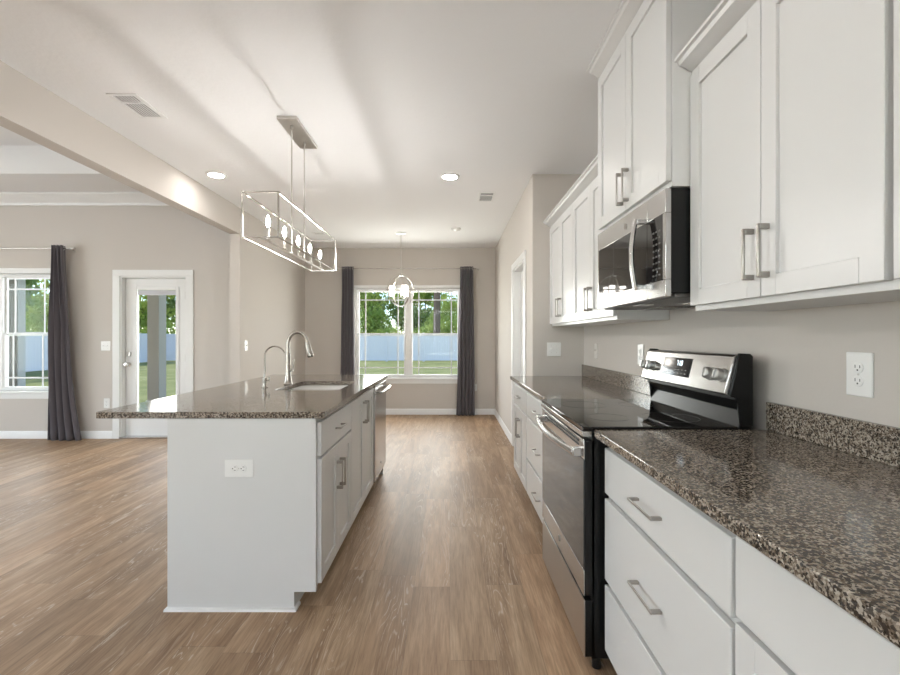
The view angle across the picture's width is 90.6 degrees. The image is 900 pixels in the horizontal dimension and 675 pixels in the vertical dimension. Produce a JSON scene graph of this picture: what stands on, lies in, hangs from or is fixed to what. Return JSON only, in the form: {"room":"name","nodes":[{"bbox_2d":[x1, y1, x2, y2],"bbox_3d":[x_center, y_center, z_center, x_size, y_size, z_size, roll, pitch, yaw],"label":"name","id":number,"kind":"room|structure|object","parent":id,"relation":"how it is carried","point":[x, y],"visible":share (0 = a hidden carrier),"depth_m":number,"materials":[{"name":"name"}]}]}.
{"room":"kitchen","nodes":[
{"label":"kitchen","id":0,"kind":"room"},
{"bbox_2d":[0,126,139,191],"bbox_3d":[-5.737,-1.950,0.765,6.525,0.350,9.530,0,0,0],"label":"ceiling","id":1,"kind":"structure","parent":0,"point":[8,182],"depth_m":5.06,"materials":[{"name":"white paint"}]},
{"bbox_2d":[0,146,101,173],"bbox_3d":[-5.750,-1.923,0.815,5.100,0.304,8.030,0,0,0],"label":"trim","id":2,"kind":"structure","parent":1,"relation":"attached to","point":[13,159],"depth_m":4.81,"materials":[{"name":"white paint"}]},
{"bbox_2d":[0,206,229,430],"bbox_3d":[-5.737,-0.410,5.605,6.525,3.330,0.150,0,0,0],"label":"wall","id":3,"kind":"structure","parent":0,"point":[105,239],"depth_m":5.53,"materials":[{"name":"grey paint"}]},
{"bbox_2d":[0,268,50,398],"bbox_3d":[-5.638,-0.050,5.562,1.495,1.620,0.155,0,0,0],"label":"window","id":4,"kind":"structure","parent":3,"relation":"in","point":[6,391],"depth_m":5.57,"materials":[{"name":"white paint"}]},
{"bbox_2d":[5,334,47,386],"bbox_3d":[-5.283,0.287,5.573,0.570,0.654,0.005,0,0,0],"label":"grille","id":5,"kind":"object","parent":4,"relation":"attached to","point":[6,335],"depth_m":5.57,"materials":[{"name":"white paint"}]},
{"bbox_2d":[7,279,49,332],"bbox_3d":[-5.283,-0.390,5.599,0.570,0.694,0.005,0,0,0],"label":"grille","id":6,"kind":"object","parent":4,"relation":"attached to","point":[8,289],"depth_m":5.60,"materials":[{"name":"white paint"}]},
{"bbox_2d":[0,247,75,251],"bbox_3d":[-5.683,-1.081,5.465,2.243,0.048,0.130,0,0,0],"label":"curtain rod","id":7,"kind":"object","parent":3,"relation":"attached to","point":[72,248],"visible":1,"depth_m":5.41,"materials":[{"name":"silver metal"}]},
{"bbox_2d":[47,245,81,440],"bbox_3d":[-4.699,0.066,5.420,0.406,2.371,0.106,0,0,0],"label":"curtain","id":8,"kind":"object","parent":7,"relation":"hanging from","point":[63,423],"visible":1,"depth_m":5.40,"materials":[{"name":"grey fabric"}]},
{"bbox_2d":[0,431,111,438],"bbox_3d":[-6.595,1.208,5.523,4.810,0.095,0.014,0,0,0],"label":"baseboard","id":9,"kind":"structure","parent":3,"relation":"attached to","point":[3,434],"depth_m":5.52,"materials":[{"name":"white paint"}]},
{"bbox_2d":[0,192,169,205],"bbox_3d":[-5.737,-1.708,5.480,6.525,0.135,0.100,0,0,0],"label":"trim","id":10,"kind":"structure","parent":3,"relation":"attached to","point":[6,198],"depth_m":5.48,"materials":[{"name":"white paint"}]},
{"bbox_2d":[101,341,110,350],"bbox_3d":[-4.275,0.105,5.522,0.118,0.118,0.016,0,0,0],"label":"wall switch","id":11,"kind":"object","parent":3,"relation":"attached to","point":[105,345],"visible":1,"depth_m":5.52,"materials":[{"name":"white plastic"}]},
{"bbox_2d":[104,398,109,407],"bbox_3d":[-4.262,0.815,5.525,0.075,0.120,0.010,0,0,0],"label":"wall outlet","id":12,"kind":"object","parent":3,"relation":"attached to","point":[106,400],"visible":1,"depth_m":5.52,"materials":[{"name":"white plastic"}]},
{"bbox_2d":[112,270,193,438],"bbox_3d":[-3.685,0.207,5.590,1.000,2.095,0.160,0,0,0],"label":"door","id":13,"kind":"structure","parent":3,"relation":"in","point":[127,285],"depth_m":5.58,"materials":[{"name":"white paint"}]},
{"bbox_2d":[138,290,175,294],"bbox_3d":[-3.685,-0.566,5.602,0.482,0.061,0.014,0,0,0],"label":"raised blind","id":14,"kind":"object","parent":13,"relation":"attached to","point":[140,292],"depth_m":5.60,"materials":[{"name":"grey plastic"}]},
{"bbox_2d":[230,208,304,383],"bbox_3d":[-2.417,-0.100,6.125,0.115,2.710,2.250,0,0,0],"label":"wall partition","id":15,"kind":"structure","parent":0,"point":[267,289],"depth_m":5.60,"materials":[{"name":"grey paint"}]},
{"bbox_2d":[0,60,239,233],"bbox_3d":[-2.417,-1.620,0.500,0.115,0.910,9.000,0,0,0],"label":"beam","id":16,"kind":"structure","parent":15,"relation":"attached to","point":[28,109],"depth_m":3.00,"materials":[{"name":"grey paint"}]},
{"bbox_2d":[244,341,247,350],"bbox_3d":[-2.352,0.095,5.140,0.016,0.120,0.075,0,0,0],"label":"wall switch","id":17,"kind":"object","parent":15,"relation":"attached to","point":[245,342],"visible":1,"depth_m":5.13,"materials":[{"name":"white plastic"}]},
{"bbox_2d":[0,415,616,674],"bbox_3d":[-3.904,1.285,1.625,10.492,0.060,11.550,0,0,0],"label":"floor","id":18,"kind":"structure","parent":0,"point":[441,569],"depth_m":2.30,"materials":[{"name":"brown wood"}]},
{"bbox_2d":[163,419,382,611],"bbox_3d":[-0.964,0.814,3.064,0.695,0.882,2.062,0,0,0],"label":"panel","id":19,"kind":"object","parent":18,"relation":"on","point":[235,544],"visible":0.7,"depth_m":2.04,"materials":[{"name":"white paint"}]},
{"bbox_2d":[225,459,252,476],"bbox_3d":[-0.968,0.600,2.040,0.132,0.082,0.010,0,0,0],"label":"wall outlet","id":20,"kind":"object","parent":19,"relation":"attached to","point":[233,467],"visible":1,"depth_m":2.04,"materials":[{"name":"white plastic"}]},
{"bbox_2d":[231,465,237,471],"bbox_3d":[-0.988,0.600,2.038,0.033,0.033,0.003,0,0,0],"label":"receptacle","id":21,"kind":"object","parent":20,"relation":"attached to","point":[234,468],"depth_m":2.04,"materials":[{"name":"grey plastic"}]},
{"bbox_2d":[239,465,246,471],"bbox_3d":[-0.949,0.600,2.038,0.033,0.033,0.003,0,0,0],"label":"receptacle","id":22,"kind":"object","parent":20,"relation":"attached to","point":[242,468],"depth_m":2.04,"materials":[{"name":"grey plastic"}]},
{"bbox_2d":[296,402,350,603],"bbox_3d":[-0.911,0.814,2.383,0.693,0.882,0.634,0,0,0],"label":"base cabinet","id":23,"kind":"object","parent":18,"relation":"on","point":[333,433],"visible":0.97,"depth_m":2.30,"materials":[{"name":"white paint"}]},
{"bbox_2d":[289,385,372,524],"bbox_3d":[-0.911,0.814,3.090,0.693,0.882,0.780,0,0,0],"label":"base cabinet","id":24,"kind":"object","parent":18,"relation":"on","point":[361,429],"visible":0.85,"depth_m":3.04,"materials":[{"name":"white paint"}]},
{"bbox_2d":[96,375,386,418],"bbox_3d":[-1.100,0.356,3.067,1.050,0.030,2.065,0,0,0],"label":"countertop","id":25,"kind":"structure","parent":24,"relation":"on","point":[246,399],"depth_m":2.37,"materials":[{"name":"brown stone"}]},
{"bbox_2d":[261,346,284,387],"bbox_3d":[-1.202,0.198,3.030,0.162,0.286,0.041,0,0,0],"label":"filter faucet","id":26,"kind":"object","parent":25,"relation":"on","point":[264,379],"visible":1,"depth_m":3.02,"materials":[{"name":"silver metal"}]},
{"bbox_2d":[284,331,313,384],"bbox_3d":[-1.098,0.145,3.230,0.215,0.392,0.062,0,0,0],"label":"kitchen faucet","id":27,"kind":"object","parent":25,"relation":"on","point":[288,381],"visible":1,"depth_m":3.22,"materials":[{"name":"silver metal"}]},
{"bbox_2d":[290,385,338,389],"bbox_3d":[-0.935,0.474,3.175,0.460,0.204,0.614,0,0,0],"label":"sink","id":28,"kind":"object","parent":25,"relation":"in","point":[302,385],"visible":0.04,"depth_m":3.18,"materials":[{"name":"grey metal"}]},
{"bbox_2d":[372,379,390,482],"bbox_3d":[-0.851,0.816,3.779,0.655,0.878,0.590,0,0,0],"label":"dishwasher","id":29,"kind":"object","parent":18,"relation":"on","point":[379,390],"visible":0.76,"depth_m":3.70,"materials":[{"name":"grey metal"}]},
{"bbox_2d":[514,383,528,490],"bbox_3d":[0.850,0.814,3.627,0.633,0.882,0.655,0,0,0],"label":"base cabinet","id":30,"kind":"object","parent":18,"relation":"on","point":[520,394],"visible":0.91,"depth_m":3.57,"materials":[{"name":"white paint"}]},
{"bbox_2d":[527,392,543,523],"bbox_3d":[0.850,0.814,2.860,0.633,0.882,0.880,0,0,0],"label":"base cabinet","id":31,"kind":"object","parent":18,"relation":"on","point":[534,408],"visible":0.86,"depth_m":2.98,"materials":[{"name":"white paint"}]},
{"bbox_2d":[510,376,649,400],"bbox_3d":[0.862,0.356,3.188,0.656,0.030,1.540,0,0,0],"label":"countertop","id":32,"kind":"structure","parent":31,"relation":"on","point":[541,387],"depth_m":2.98,"materials":[{"name":"brown stone"}]},
{"bbox_2d":[535,348,752,669],"bbox_3d":[0.779,0.657,2.034,0.704,1.196,0.750,0,0,0],"label":"range","id":33,"kind":"object","parent":18,"relation":"on","point":[689,390],"visible":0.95,"depth_m":1.79,"materials":[{"name":"silver metal"}]},
{"bbox_2d":[542,399,737,430],"bbox_3d":[0.784,0.342,2.034,0.579,0.017,0.750,0,0,0],"label":"cooktop","id":34,"kind":"object","parent":33,"relation":"in","point":[579,414],"depth_m":1.90,"materials":[{"name":"black glass"}]},
{"bbox_2d":[605,448,741,674],"bbox_3d":[0.850,0.814,1.266,0.633,0.882,0.757,0,0,0],"label":"base cabinet","id":35,"kind":"object","parent":18,"relation":"on","point":[670,567],"visible":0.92,"depth_m":1.19,"materials":[{"name":"white paint"}]},
{"bbox_2d":[735,536,899,674],"bbox_3d":[0.850,0.814,0.518,0.633,0.882,0.740,0,0,0],"label":"base cabinet","id":36,"kind":"object","parent":18,"relation":"on","point":[787,627],"visible":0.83,"depth_m":0.73,"materials":[{"name":"white paint"}]},
{"bbox_3d":[0.850,0.814,-0.230,0.633,0.882,0.760,0,0,0],"label":"base cabinet","id":37,"kind":"object","parent":18,"relation":"on","visible":0},
{"bbox_2d":[594,430,899,647],"bbox_3d":[0.862,0.356,0.515,0.656,0.030,2.270,0,0,0],"label":"countertop","id":38,"kind":"structure","parent":37,"relation":"on","point":[829,517],"depth_m":0.94,"materials":[{"name":"brown stone"}]},
{"bbox_2d":[0,0,621,247],"bbox_3d":[-0.509,-1.505,1.625,3.702,0.100,11.550,0,0,0],"label":"ceiling","id":39,"kind":"structure","parent":0,"point":[393,97],"depth_m":2.62,"materials":[{"name":"white paint"}]},
{"bbox_2d":[106,93,167,118],"bbox_3d":[-1.960,-1.451,2.800,0.180,0.008,0.300,0,0,0],"label":"ceiling vent","id":40,"kind":"object","parent":39,"relation":"in","point":[133,102],"visible":1,"depth_m":2.79,"materials":[{"name":"white metal"}]},
{"bbox_2d":[205,171,226,178],"bbox_3d":[-2.090,-1.450,3.980,0.176,0.009,0.176,0,0,0],"label":"recessed light","id":41,"kind":"object","parent":39,"relation":"in","point":[218,175],"visible":1,"depth_m":3.96,"materials":[{"name":"white paint"}]},
{"bbox_2d":[241,116,335,270],"bbox_3d":[-1.072,-1.009,3.147,0.213,0.892,1.274,0,0,0],"label":"linear chandelier","id":42,"kind":"object","parent":39,"relation":"hanging from","point":[292,125],"visible":1,"depth_m":3.01,"materials":[{"name":"silver metal"}]},
{"bbox_2d":[260,216,324,270],"bbox_3d":[-1.072,-0.641,3.147,0.044,0.156,1.256,0,0,0],"label":"bulb","id":43,"kind":"object","parent":42,"relation":"on","point":[265,238],"depth_m":3.01,"materials":[{"name":"white glass"}]},
{"bbox_2d":[311,232,325,234],"bbox_3d":[-1.830,-1.451,6.200,0.170,0.008,0.130,0,0,0],"label":"ceiling vent","id":44,"kind":"object","parent":39,"relation":"in","point":[314,233],"visible":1,"depth_m":6.21,"materials":[{"name":"white metal"}]},
{"bbox_2d":[385,232,416,306],"bbox_3d":[-0.683,-0.944,6.200,0.436,1.023,0.436,0,0,0],"label":"orb pendant","id":45,"kind":"object","parent":39,"relation":"hanging from","point":[405,292],"visible":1,"depth_m":6.16,"materials":[{"name":"silver metal"}]},
{"bbox_2d":[440,173,459,179],"bbox_3d":[0.000,-1.450,4.020,0.176,0.009,0.176,0,0,0],"label":"recessed light","id":46,"kind":"object","parent":39,"relation":"in","point":[446,176],"visible":1,"depth_m":4.00,"materials":[{"name":"white paint"}]},
{"bbox_2d":[451,227,460,230],"bbox_3d":[0.080,-1.436,5.920,0.124,0.038,0.124,0,0,0],"label":"recessed light","id":47,"kind":"object","parent":39,"relation":"attached to","point":[452,228],"visible":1,"depth_m":5.88,"materials":[{"name":"white plastic"}]},
{"bbox_2d":[477,192,495,201],"bbox_3d":[0.375,-1.451,4.600,0.170,0.008,0.300,0,0,0],"label":"ceiling vent","id":48,"kind":"object","parent":39,"relation":"in","point":[483,196],"visible":1,"depth_m":4.59,"materials":[{"name":"white metal"}]},
{"bbox_2d":[305,248,494,408],"bbox_3d":[-0.810,-0.100,7.325,3.330,2.710,0.150,0,0,0],"label":"wall","id":49,"kind":"structure","parent":0,"point":[323,289],"depth_m":7.25,"materials":[{"name":"grey paint"}]},
{"bbox_2d":[354,285,459,383],"bbox_3d":[-0.682,-0.050,7.282,1.825,1.600,0.155,0,0,0],"label":"window","id":50,"kind":"structure","parent":49,"relation":"in","point":[408,377],"depth_m":7.28,"materials":[{"name":"white paint"}]},
{"bbox_2d":[359,334,403,373],"bbox_3d":[-1.120,0.277,7.293,0.735,0.654,0.005,0,0,0],"label":"grille","id":51,"kind":"object","parent":50,"relation":"attached to","point":[365,335],"depth_m":7.29,"materials":[{"name":"white paint"}]},
{"bbox_2d":[360,292,403,332],"bbox_3d":[-1.120,-0.400,7.319,0.735,0.694,0.005,0,0,0],"label":"grille","id":52,"kind":"object","parent":50,"relation":"attached to","point":[365,299],"depth_m":7.32,"materials":[{"name":"white paint"}]},
{"bbox_2d":[413,292,456,332],"bbox_3d":[-0.245,-0.400,7.319,0.735,0.694,0.005,0,0,0],"label":"grille","id":53,"kind":"object","parent":50,"relation":"attached to","point":[418,299],"depth_m":7.32,"materials":[{"name":"white paint"}]},
{"bbox_2d":[413,334,456,373],"bbox_3d":[-0.245,0.277,7.293,0.735,0.654,0.005,0,0,0],"label":"grille","id":54,"kind":"object","parent":50,"relation":"attached to","point":[418,335],"depth_m":7.29,"materials":[{"name":"white paint"}]},
{"bbox_2d":[337,268,478,270],"bbox_3d":[-0.675,-1.101,7.190,2.298,0.048,0.120,0,0,0],"label":"curtain rod","id":55,"kind":"object","parent":49,"relation":"attached to","point":[337,268],"visible":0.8,"depth_m":7.14,"materials":[{"name":"silver metal"}]},
{"bbox_2d":[340,266,354,374],"bbox_3d":[-1.663,0.056,7.151,0.271,2.391,0.085,0,0,0],"label":"curtain","id":56,"kind":"object","parent":55,"relation":"hanging from","point":[347,308],"visible":0.72,"depth_m":7.13,"materials":[{"name":"grey fabric"}]},
{"bbox_2d":[456,266,474,415],"bbox_3d":[0.249,0.056,7.151,0.300,2.391,0.085,0,0,0],"label":"curtain","id":57,"kind":"object","parent":55,"relation":"hanging from","point":[466,358],"visible":1,"depth_m":7.14,"materials":[{"name":"grey fabric"}]},
{"bbox_2d":[386,409,510,442],"bbox_3d":[-0.812,1.208,6.135,3.095,0.095,2.230,0,0,0],"label":"baseboard","id":58,"kind":"structure","parent":49,"relation":"attached to","point":[388,411],"depth_m":7.24,"materials":[{"name":"white paint"}]},
{"bbox_2d":[495,180,529,432],"bbox_3d":[0.795,-0.100,5.665,0.120,2.710,3.170,0,0,0],"label":"wall","id":59,"kind":"structure","parent":0,"point":[515,238],"depth_m":5.69,"materials":[{"name":"grey paint"}]},
{"bbox_2d":[511,250,525,445],"bbox_3d":[0.787,0.205,4.755,0.136,2.100,0.920,0,0,0],"label":"door","id":60,"kind":"structure","parent":59,"relation":"in","point":[518,268],"depth_m":5.12,"materials":[{"name":"white paint"}]},
{"bbox_2d":[530,174,583,375],"bbox_3d":[1.038,-0.100,4.020,0.607,2.710,0.120,0,0,0],"label":"wall","id":61,"kind":"structure","parent":0,"point":[546,190],"depth_m":3.96,"materials":[{"name":"grey paint"}]},
{"bbox_2d":[547,342,560,355],"bbox_3d":[0.925,0.105,3.952,0.124,0.122,0.016,0,0,0],"label":"wall switch","id":62,"kind":"object","parent":61,"relation":"attached to","point":[553,348],"visible":1,"depth_m":3.95,"materials":[{"name":"white plastic"}]},
{"bbox_2d":[584,301,899,429],"bbox_3d":[1.267,-0.100,-0.095,0.150,2.710,8.110,0,0,0],"label":"wall","id":63,"kind":"structure","parent":0,"point":[799,355],"depth_m":1.54,"materials":[{"name":"grey paint"}]},
{"bbox_2d":[543,195,608,326],"bbox_3d":[1.008,-0.562,3.583,0.361,0.931,0.745,0,0,0],"label":"upper cabinet","id":64,"kind":"object","parent":63,"relation":"attached to","point":[560,219],"visible":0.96,"depth_m":3.53,"materials":[{"name":"white paint"}]},
{"bbox_2d":[594,344,597,358],"bbox_3d":[1.184,0.110,3.620,0.016,0.120,0.075,0,0,0],"label":"wall switch","id":65,"kind":"object","parent":63,"relation":"attached to","point":[595,345],"visible":1,"depth_m":3.60,"materials":[{"name":"white plastic"}]},
{"bbox_2d":[582,364,649,394],"bbox_3d":[1.181,0.290,3.188,0.020,0.102,1.540,0,0,0],"label":"backsplash","id":66,"kind":"structure","parent":63,"relation":"attached to","point":[637,383],"depth_m":3.09,"materials":[{"name":"brown stone"}]},
{"bbox_2d":[565,154,668,323],"bbox_3d":[1.008,-0.562,2.810,0.361,0.931,0.800,0,0,0],"label":"upper cabinet","id":67,"kind":"object","parent":63,"relation":"attached to","point":[584,192],"visible":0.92,"depth_m":2.82,"materials":[{"name":"white paint"}]},
{"bbox_2d":[638,344,643,363],"bbox_3d":[1.187,0.105,2.775,0.010,0.128,0.080,0,0,0],"label":"wall outlet","id":68,"kind":"object","parent":63,"relation":"attached to","point":[640,346],"visible":0.97,"depth_m":2.76,"materials":[{"name":"white plastic"}]},
{"bbox_2d":[587,0,720,231],"bbox_3d":[0.966,-1.006,2.027,0.446,0.893,0.765,0,0,0],"label":"upper cabinet","id":69,"kind":"object","parent":63,"relation":"attached to","point":[644,95],"visible":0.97,"depth_m":1.85,"materials":[{"name":"white paint"}]},
{"bbox_2d":[598,188,695,309],"bbox_3d":[0.964,-0.348,2.030,0.448,0.413,0.757,0,0,0],"label":"microwave","id":70,"kind":"object","parent":69,"relation":"attached to","point":[644,256],"visible":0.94,"depth_m":1.81,"materials":[{"name":"silver metal"}]},
{"bbox_2d":[674,0,899,310],"bbox_3d":[1.008,-0.562,1.268,0.361,0.931,0.750,0,0,0],"label":"upper cabinet","id":71,"kind":"object","parent":63,"relation":"attached to","point":[792,101],"visible":1,"depth_m":1.17,"materials":[{"name":"white paint"}]},
{"bbox_2d":[766,402,899,467],"bbox_3d":[1.181,0.290,0.515,0.020,0.102,2.270,0,0,0],"label":"backsplash","id":72,"kind":"structure","parent":63,"relation":"attached to","point":[877,442],"depth_m":1.34,"materials":[{"name":"brown stone"}]},
{"bbox_2d":[846,352,873,397],"bbox_3d":[1.187,0.107,1.292,0.010,0.128,0.084,0,0,0],"label":"wall outlet","id":73,"kind":"object","parent":63,"relation":"attached to","point":[859,365],"visible":1,"depth_m":1.29,"materials":[{"name":"white plastic"}]},
{"bbox_2d":[852,375,863,386],"bbox_3d":[1.185,0.127,1.292,0.003,0.033,0.033,0,0,0],"label":"receptacle","id":74,"kind":"object","parent":73,"relation":"attached to","point":[857,380],"depth_m":1.29,"materials":[{"name":"grey plastic"}]},
{"bbox_2d":[853,362,863,372],"bbox_3d":[1.185,0.087,1.292,0.003,0.033,0.033,0,0,0],"label":"receptacle","id":75,"kind":"object","parent":73,"relation":"attached to","point":[858,367],"depth_m":1.29,"materials":[{"name":"grey plastic"}]},
{"bbox_2d":[894,0,899,278],"bbox_3d":[1.008,-0.562,0.512,0.361,0.931,0.760,0,0,0],"label":"upper cabinet","id":76,"kind":"object","parent":63,"relation":"attached to","point":[896,2],"visible":1,"depth_m":0.88,"materials":[{"name":"white paint"}]},
{"label":"outside","id":77,"kind":"structure","parent":0,"visible":0},
{"bbox_2d":[26,361,456,402],"bbox_3d":[-5.000,1.605,42.500,130.000,0.100,75.000,0,0,0],"label":"lawn","id":78,"kind":"structure","parent":77,"point":[170,365],"depth_m":20.35,"materials":[{"name":"green plant"}]},
{"bbox_2d":[9,279,16,385],"bbox_3d":[-9.072,0.030,6.835,2.855,3.050,2.290,0,0,0],"label":"wall","id":79,"kind":"structure","parent":78,"relation":"on","point":[11,281],"depth_m":7.77,"materials":[{"name":"beige paint"}]},
{"bbox_2d":[16,279,25,385],"bbox_3d":[-7.645,0.030,7.928,0.030,3.050,0.145,0,0,0],"label":"trim","id":80,"kind":"structure","parent":79,"relation":"attached to","point":[20,283],"depth_m":7.92,"materials":[{"name":"white"}]},
{"bbox_2d":[26,279,42,311],"bbox_3d":[-22.084,-2.651,20.267,6.064,8.420,6.360,0,0,-27],"label":"leafy tree","id":81,"kind":"object","parent":78,"relation":"on","point":[29,301],"visible":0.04,"depth_m":20.35,"materials":[{"name":"green plant"}]},
{"bbox_2d":[26,312,47,331],"bbox_3d":[-28.451,-0.138,31.902,4.349,3.696,3.398,0,0,-5],"label":"bush","id":82,"kind":"object","parent":78,"relation":"on","point":[42,328],"visible":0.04,"depth_m":30.73,"materials":[{"name":"green plant"}]},
{"bbox_2d":[26,279,49,331],"bbox_3d":[-23.064,-1.997,26.170,5.496,7.110,6.524,0,0,13],"label":"leafy tree","id":83,"kind":"object","parent":78,"relation":"on","point":[36,315],"visible":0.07,"depth_m":25.55,"materials":[{"name":"green plant"}]},
{"bbox_2d":[26,332,146,371],"bbox_3d":[-18.600,0.605,18.900,0.140,1.900,19.950,0,0,0],"label":"vinyl fence","id":84,"kind":"object","parent":78,"relation":"on","point":[33,343],"visible":0.14,"depth_m":20.15,"materials":[{"name":"white"}]},
{"bbox_2d":[139,295,175,329],"bbox_3d":[-23.507,-2.167,34.164,5.760,7.451,6.837,0,0,-27],"label":"leafy tree","id":85,"kind":"object","parent":78,"relation":"on","point":[142,305],"visible":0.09,"depth_m":34.08,"materials":[{"name":"green plant"}]},
{"bbox_2d":[139,320,175,333],"bbox_3d":[-21.438,0.191,31.747,3.611,2.978,2.860,0,0,-34],"label":"bush","id":86,"kind":"object","parent":78,"relation":"on","point":[144,329],"visible":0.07,"depth_m":32.08,"materials":[{"name":"green plant"}]},
{"bbox_2d":[140,295,175,332],"bbox_3d":[-27.086,-1.753,41.225,5.003,6.623,4.770,0,0,-17],"label":"leafy tree","id":87,"kind":"object","parent":78,"relation":"on","point":[171,304],"visible":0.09,"depth_m":40.85,"materials":[{"name":"green plant"}]},
{"bbox_2d":[166,332,456,360],"bbox_3d":[0.700,0.605,29.000,38.750,1.900,0.140,0,0,0],"label":"vinyl fence","id":88,"kind":"object","parent":78,"relation":"on","point":[378,348],"visible":0.13,"depth_m":28.99,"materials":[{"name":"white"}]},
{"bbox_2d":[360,301,394,323],"bbox_3d":[-7.876,-1.997,42.017,5.120,7.110,5.370,0,0,17],"label":"leafy tree","id":89,"kind":"object","parent":78,"relation":"on","point":[383,305],"visible":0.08,"depth_m":42.08,"materials":[{"name":"green plant"}]},
{"bbox_2d":[360,292,402,332],"bbox_3d":[-5.989,-1.635,33.776,5.860,6.386,4.936,0,0,-24],"label":"leafy tree","id":90,"kind":"object","parent":78,"relation":"on","point":[373,313],"visible":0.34,"depth_m":33.02,"materials":[{"name":"green plant"}]},
{"bbox_2d":[367,321,402,332],"bbox_3d":[-4.644,0.207,32.264,2.707,2.944,3.464,0,0,-13],"label":"bush","id":91,"kind":"object","parent":78,"relation":"on","point":[387,329],"visible":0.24,"depth_m":31.99,"materials":[{"name":"green plant"}]},
{"bbox_2d":[383,293,432,331],"bbox_3d":[-3.480,-1.300,39.309,4.116,5.715,4.317,0,0,44],"label":"leafy tree","id":92,"kind":"object","parent":78,"relation":"on","point":[391,305],"visible":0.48,"depth_m":38.70,"materials":[{"name":"green plant"}]},
{"bbox_2d":[392,292,447,331],"bbox_3d":[-2.423,-1.968,41.315,6.471,7.052,5.452,0,0,34],"label":"leafy tree","id":93,"kind":"object","parent":78,"relation":"on","point":[423,295],"visible":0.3,"depth_m":39.57,"materials":[{"name":"green plant"}]},
{"bbox_2d":[413,318,448,332],"bbox_3d":[-1.316,0.114,32.244,2.893,3.146,3.702,0,0,37],"label":"bush","id":94,"kind":"object","parent":78,"relation":"on","point":[425,328],"visible":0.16,"depth_m":31.85,"materials":[{"name":"green plant"}]},
{"bbox_2d":[433,292,439,332],"bbox_3d":[-0.551,-6.467,29.989,4.314,16.048,4.487,0,0,45],"label":"pine tree","id":95,"kind":"object","parent":78,"relation":"on","point":[436,314],"visible":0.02,"depth_m":30.09,"materials":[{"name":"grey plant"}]},
{"bbox_2d":[430,292,456,332],"bbox_3d":[0.359,-0.925,33.998,3.903,4.965,4.238,0,0,3],"label":"leafy tree","id":96,"kind":"object","parent":78,"relation":"on","point":[446,306],"visible":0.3,"depth_m":33.34,"materials":[{"name":"green plant"}]},
{"bbox_2d":[443,311,456,332],"bbox_3d":[1.581,-0.148,32.048,4.508,3.718,3.570,0,0,45],"label":"bush","id":97,"kind":"object","parent":78,"relation":"on","point":[454,324],"visible":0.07,"depth_m":31.99,"materials":[{"name":"green plant"}]},
{"bbox_3d":[-5.077,1.420,7.045,5.165,0.270,2.710,0,0,0],"label":"porch slab","id":98,"kind":"object","parent":78,"relation":"on","visible":0},
{"bbox_2d":[147,295,165,400],"bbox_3d":[-5.335,-0.105,8.100,0.250,2.780,0.250,0,0,0],"label":"porch post","id":99,"kind":"object","parent":98,"relation":"on","point":[156,304],"visible":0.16,"depth_m":8.00,"materials":[{"name":"beige"}]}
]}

